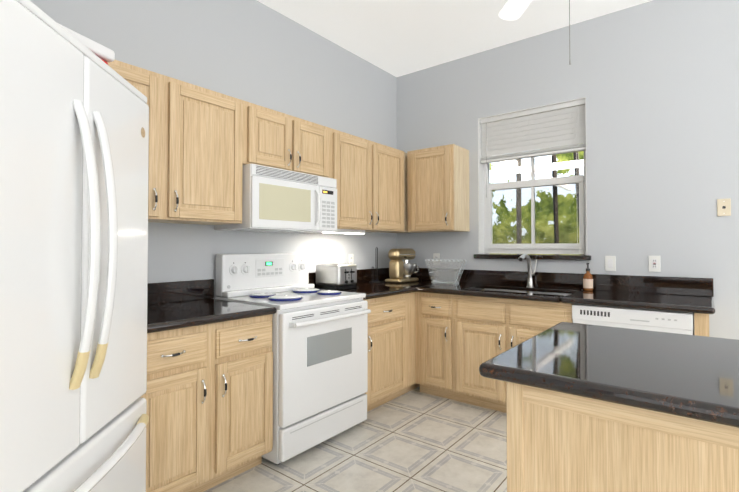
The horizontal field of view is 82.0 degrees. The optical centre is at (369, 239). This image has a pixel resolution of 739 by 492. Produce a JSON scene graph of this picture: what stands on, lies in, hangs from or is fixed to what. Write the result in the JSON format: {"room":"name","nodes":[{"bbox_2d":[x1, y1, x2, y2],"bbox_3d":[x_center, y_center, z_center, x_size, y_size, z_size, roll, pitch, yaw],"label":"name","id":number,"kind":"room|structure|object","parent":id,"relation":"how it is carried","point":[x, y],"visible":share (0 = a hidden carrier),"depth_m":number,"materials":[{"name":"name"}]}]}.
{"room":"kitchen","nodes":[
{"label":"kitchen","id":0,"kind":"room"},
{"bbox_2d":[204,386,506,491],"bbox_3d":[0.511,1.286,0.584,5.450,0.050,6.200,-1,-1,38],"label":"floor","id":1,"kind":"structure","parent":0,"point":[415,440],"depth_m":2.52,"materials":[{"name":"tile"}]},
{"bbox_2d":[0,0,148,491],"bbox_3d":[-1.196,0.338,1.200,0.869,1.864,0.904,0,-1,-6],"label":"refrigerator","id":2,"kind":"object","parent":1,"relation":"on","point":[74,150],"visible":1,"depth_m":1.17,"materials":[{"name":"white metal"}]},
{"bbox_2d":[58,23,114,65],"bbox_3d":[-1.180,-0.667,1.524,0.261,0.182,0.390,0,-1,18],"label":"cooler","id":3,"kind":"object","parent":2,"relation":"on","point":[106,55],"visible":0.21,"depth_m":1.59,"materials":[{"name":"white plastic"},{"name":"red plastic"}]},
{"bbox_2d":[140,314,272,491],"bbox_3d":[-1.029,0.850,2.276,0.634,0.874,0.795,-1,-1,38],"label":"base cabinet","id":4,"kind":"object","parent":1,"relation":"on","point":[208,395],"depth_m":2.10,"materials":[{"name":"brown wood"}]},
{"bbox_2d":[147,279,276,332],"bbox_3d":[-1.026,0.331,2.270,0.662,0.164,0.816,-1,-1,38],"label":"countertop","id":5,"kind":"structure","parent":4,"relation":"on","point":[178,305],"depth_m":2.36,"materials":[{"name":"stone"}]},
{"bbox_2d":[215,253,370,464],"bbox_3d":[-0.487,0.695,2.854,0.742,1.204,0.770,-1,-1,38],"label":"stove","id":6,"kind":"object","parent":1,"relation":"on","point":[320,358],"visible":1,"depth_m":2.67,"materials":[{"name":"white metal"},{"name":"glass"},{"name":"blue enamel"}]},
{"bbox_2d":[364,292,415,411],"bbox_3d":[-0.070,0.870,3.489,0.634,0.874,0.737,-1,-1,38],"label":"base cabinet","id":7,"kind":"object","parent":1,"relation":"on","point":[391,319],"depth_m":3.29,"materials":[{"name":"brown wood"}]},
{"bbox_2d":[309,270,414,299],"bbox_3d":[-0.088,0.350,3.457,0.662,0.164,0.656,-1,-1,38],"label":"countertop","id":8,"kind":"structure","parent":7,"relation":"on","point":[372,290],"depth_m":3.52,"materials":[{"name":"stone"}]},
{"bbox_2d":[316,263,357,289],"bbox_3d":[-0.245,0.294,3.474,0.280,0.196,0.293,-1,-1,38],"label":"toaster","id":9,"kind":"object","parent":8,"relation":"on","point":[334,276],"visible":1,"depth_m":3.37,"materials":[{"name":"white plastic"}]},
{"bbox_2d":[416,292,487,402],"bbox_3d":[0.714,0.874,3.716,0.393,0.874,0.634,-1,-1,38],"label":"base cabinet","id":10,"kind":"object","parent":1,"relation":"on","point":[452,330],"depth_m":3.38,"materials":[{"name":"brown wood"}]},
{"bbox_2d":[360,254,714,313],"bbox_3d":[1.088,0.363,3.392,2.587,0.507,0.697,-1,-1,38],"label":"countertop","id":11,"kind":"structure","parent":10,"relation":"on","point":[686,294],"depth_m":3.16,"materials":[{"name":"stone"}]},
{"bbox_2d":[369,247,383,282],"bbox_3d":[0.068,0.234,4.009,0.148,0.333,0.150,-1,-1,38],"label":"paper towel holder","id":12,"kind":"object","parent":11,"relation":"on","point":[373,281],"visible":1,"depth_m":4.01,"materials":[{"name":"black plastic"}]},
{"bbox_2d":[385,248,418,282],"bbox_3d":[0.332,0.242,4.090,0.256,0.320,0.357,-1,-1,38],"label":"stand mixer","id":13,"kind":"object","parent":11,"relation":"on","point":[402,269],"visible":1,"depth_m":4.00,"materials":[{"name":"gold metal"}]},
{"bbox_2d":[425,258,466,283],"bbox_3d":[0.713,0.289,4.003,0.405,0.224,0.090,-1,-1,38],"label":"basket","id":14,"kind":"object","parent":11,"relation":"on","point":[446,275],"visible":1,"depth_m":3.99,"materials":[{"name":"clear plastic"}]},
{"bbox_2d":[484,288,569,295],"bbox_3d":[1.186,0.517,3.346,0.754,0.198,0.406,-1,-1,38],"label":"sink","id":15,"kind":"object","parent":11,"relation":"in","point":[524,290],"depth_m":3.47,"materials":[{"name":"silver metal"}]},
{"bbox_2d":[518,254,536,286],"bbox_3d":[1.283,0.251,3.457,0.081,0.281,0.273,-1,-1,38],"label":"faucet","id":16,"kind":"object","parent":11,"relation":"on","point":[530,277],"depth_m":3.53,"materials":[{"name":"silver metal"}]},
{"bbox_2d":[583,263,592,290],"bbox_3d":[1.679,0.282,3.265,0.069,0.212,0.070,-1,-1,38],"label":"soap bottle","id":17,"kind":"object","parent":11,"relation":"on","point":[587,281],"visible":1,"depth_m":3.24,"materials":[{"name":"orange"}]},
{"bbox_2d":[479,322,738,491],"bbox_3d":[0.876,0.813,1.331,0.746,0.916,0.888,-1,-1,38],"label":"kitchen island","id":18,"kind":"object","parent":1,"relation":"on","point":[594,408],"visible":1,"depth_m":1.09,"materials":[{"name":"brown wood"}]},
{"bbox_2d":[572,304,694,334],"bbox_3d":[1.782,0.863,2.852,0.638,0.867,0.617,-1,-1,38],"label":"dishwasher","id":19,"kind":"object","parent":1,"relation":"on","point":[658,320],"visible":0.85,"depth_m":2.60,"materials":[{"name":"white"}]},
{"bbox_2d":[30,0,738,339],"bbox_3d":[0.570,-0.265,0.563,5.600,3.050,6.200,-1,-1,38],"label":"wall","id":20,"kind":"structure","parent":0,"point":[655,83],"depth_m":3.13,"materials":[{"name":"grey paint"}]},
{"bbox_2d":[108,60,247,224],"bbox_3d":[-1.197,-0.486,2.324,0.340,0.760,0.967,-1,-1,38],"label":"upper cabinet","id":21,"kind":"object","parent":20,"relation":"attached to","point":[205,145],"depth_m":2.34,"materials":[{"name":"brown wood"}]},
{"bbox_2d":[248,102,335,178],"bbox_3d":[-0.657,-0.660,3.010,0.340,0.390,0.776,-1,-1,38],"label":"upper cabinet","id":22,"kind":"object","parent":20,"relation":"attached to","point":[276,139],"depth_m":2.88,"materials":[{"name":"brown wood"}]},
{"bbox_2d":[214,163,336,232],"bbox_3d":[-0.613,-0.260,2.970,0.447,0.396,0.766,-1,-1,38],"label":"microwave","id":23,"kind":"object","parent":22,"relation":"attached to","point":[279,200],"visible":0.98,"depth_m":2.77,"materials":[{"name":"white plastic"},{"name":"glass"}]},
{"bbox_2d":[348,254,353,263],"bbox_3d":[-0.170,0.185,3.886,0.008,0.116,0.072,-1,-1,38],"label":"outlet","id":24,"kind":"object","parent":20,"relation":"attached to","point":[350,258],"visible":0.9,"depth_m":3.88,"materials":[{"name":"white plastic"}]},
{"bbox_2d":[336,130,407,231],"bbox_3d":[-0.102,-0.463,3.709,0.340,0.760,1.013,-1,-1,38],"label":"upper cabinet","id":25,"kind":"object","parent":20,"relation":"attached to","point":[372,177],"depth_m":3.57,"materials":[{"name":"brown wood"}]},
{"bbox_2d":[433,253,439,264],"bbox_3d":[0.657,0.190,4.176,0.072,0.116,0.008,-1,-1,38],"label":"outlet","id":26,"kind":"object","parent":20,"relation":"attached to","point":[436,256],"visible":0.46,"depth_m":4.17,"materials":[{"name":"white plastic"}]},
{"bbox_2d":[408,144,469,232],"bbox_3d":[0.639,-0.459,3.986,0.480,0.760,0.340,-1,-1,38],"label":"upper cabinet","id":27,"kind":"object","parent":20,"relation":"attached to","point":[438,177],"depth_m":3.84,"materials":[{"name":"brown wood"}]},
{"bbox_2d":[478,97,586,254],"bbox_3d":[1.411,-0.483,3.704,0.910,1.290,0.164,-1,-1,38],"label":"window","id":28,"kind":"structure","parent":20,"relation":"in","point":[534,205],"depth_m":3.72,"materials":[{"name":"white"}]},
{"bbox_2d":[480,99,585,252],"bbox_3d":[1.391,-0.507,3.679,0.886,1.237,0.064,-1,-1,38],"label":"window blind","id":29,"kind":"object","parent":28,"relation":"attached to","point":[558,128],"visible":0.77,"depth_m":3.65,"materials":[{"name":"white fabric"}]},
{"bbox_2d":[474,254,590,259],"bbox_3d":[1.392,0.146,3.670,0.970,0.039,0.185,-1,-1,38],"label":"window sill","id":30,"kind":"structure","parent":20,"relation":"attached to","point":[535,256],"depth_m":3.54,"materials":[{"name":"stone"}]},
{"bbox_2d":[605,256,615,270],"bbox_3d":[1.838,0.179,3.242,0.072,0.116,0.010,-1,-1,38],"label":"light switch","id":31,"kind":"object","parent":20,"relation":"attached to","point":[610,263],"visible":1,"depth_m":3.24,"materials":[{"name":"white plastic"}]},
{"bbox_2d":[648,256,660,271],"bbox_3d":[2.058,0.171,3.069,0.072,0.116,0.008,-1,-1,38],"label":"outlet","id":32,"kind":"object","parent":20,"relation":"attached to","point":[654,264],"visible":1,"depth_m":3.07,"materials":[{"name":"white plastic"}]},
{"bbox_2d":[717,198,730,215],"bbox_3d":[2.364,-0.218,2.834,0.070,0.115,0.008,-1,-1,38],"label":"phone jack","id":33,"kind":"object","parent":20,"relation":"attached to","point":[723,207],"visible":1,"depth_m":2.83,"materials":[{"name":"beige plastic"}]},
{"bbox_2d":[257,0,651,76],"bbox_3d":[0.511,-1.814,0.635,5.450,0.050,6.200,-1,-1,38],"label":"ceiling","id":34,"kind":"structure","parent":0,"point":[396,38],"depth_m":3.42,"materials":[{"name":"white paint"}]},
{"bbox_2d":[499,0,570,64],"bbox_3d":[0.949,-1.313,2.042,1.339,0.904,1.325,-1,-1,38],"label":"ceiling fan","id":35,"kind":"object","parent":34,"relation":"hanging from","point":[511,10],"visible":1,"depth_m":2.65,"materials":[{"name":"white"}]},
{"label":"outside","id":36,"kind":"structure","parent":0,"visible":0},
{"bbox_2d":[538,254,580,254],"bbox_3d":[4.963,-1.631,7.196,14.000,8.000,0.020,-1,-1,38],"label":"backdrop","id":37,"kind":"structure","parent":36,"point":[560,254],"depth_m":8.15,"materials":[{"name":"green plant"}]}
]}

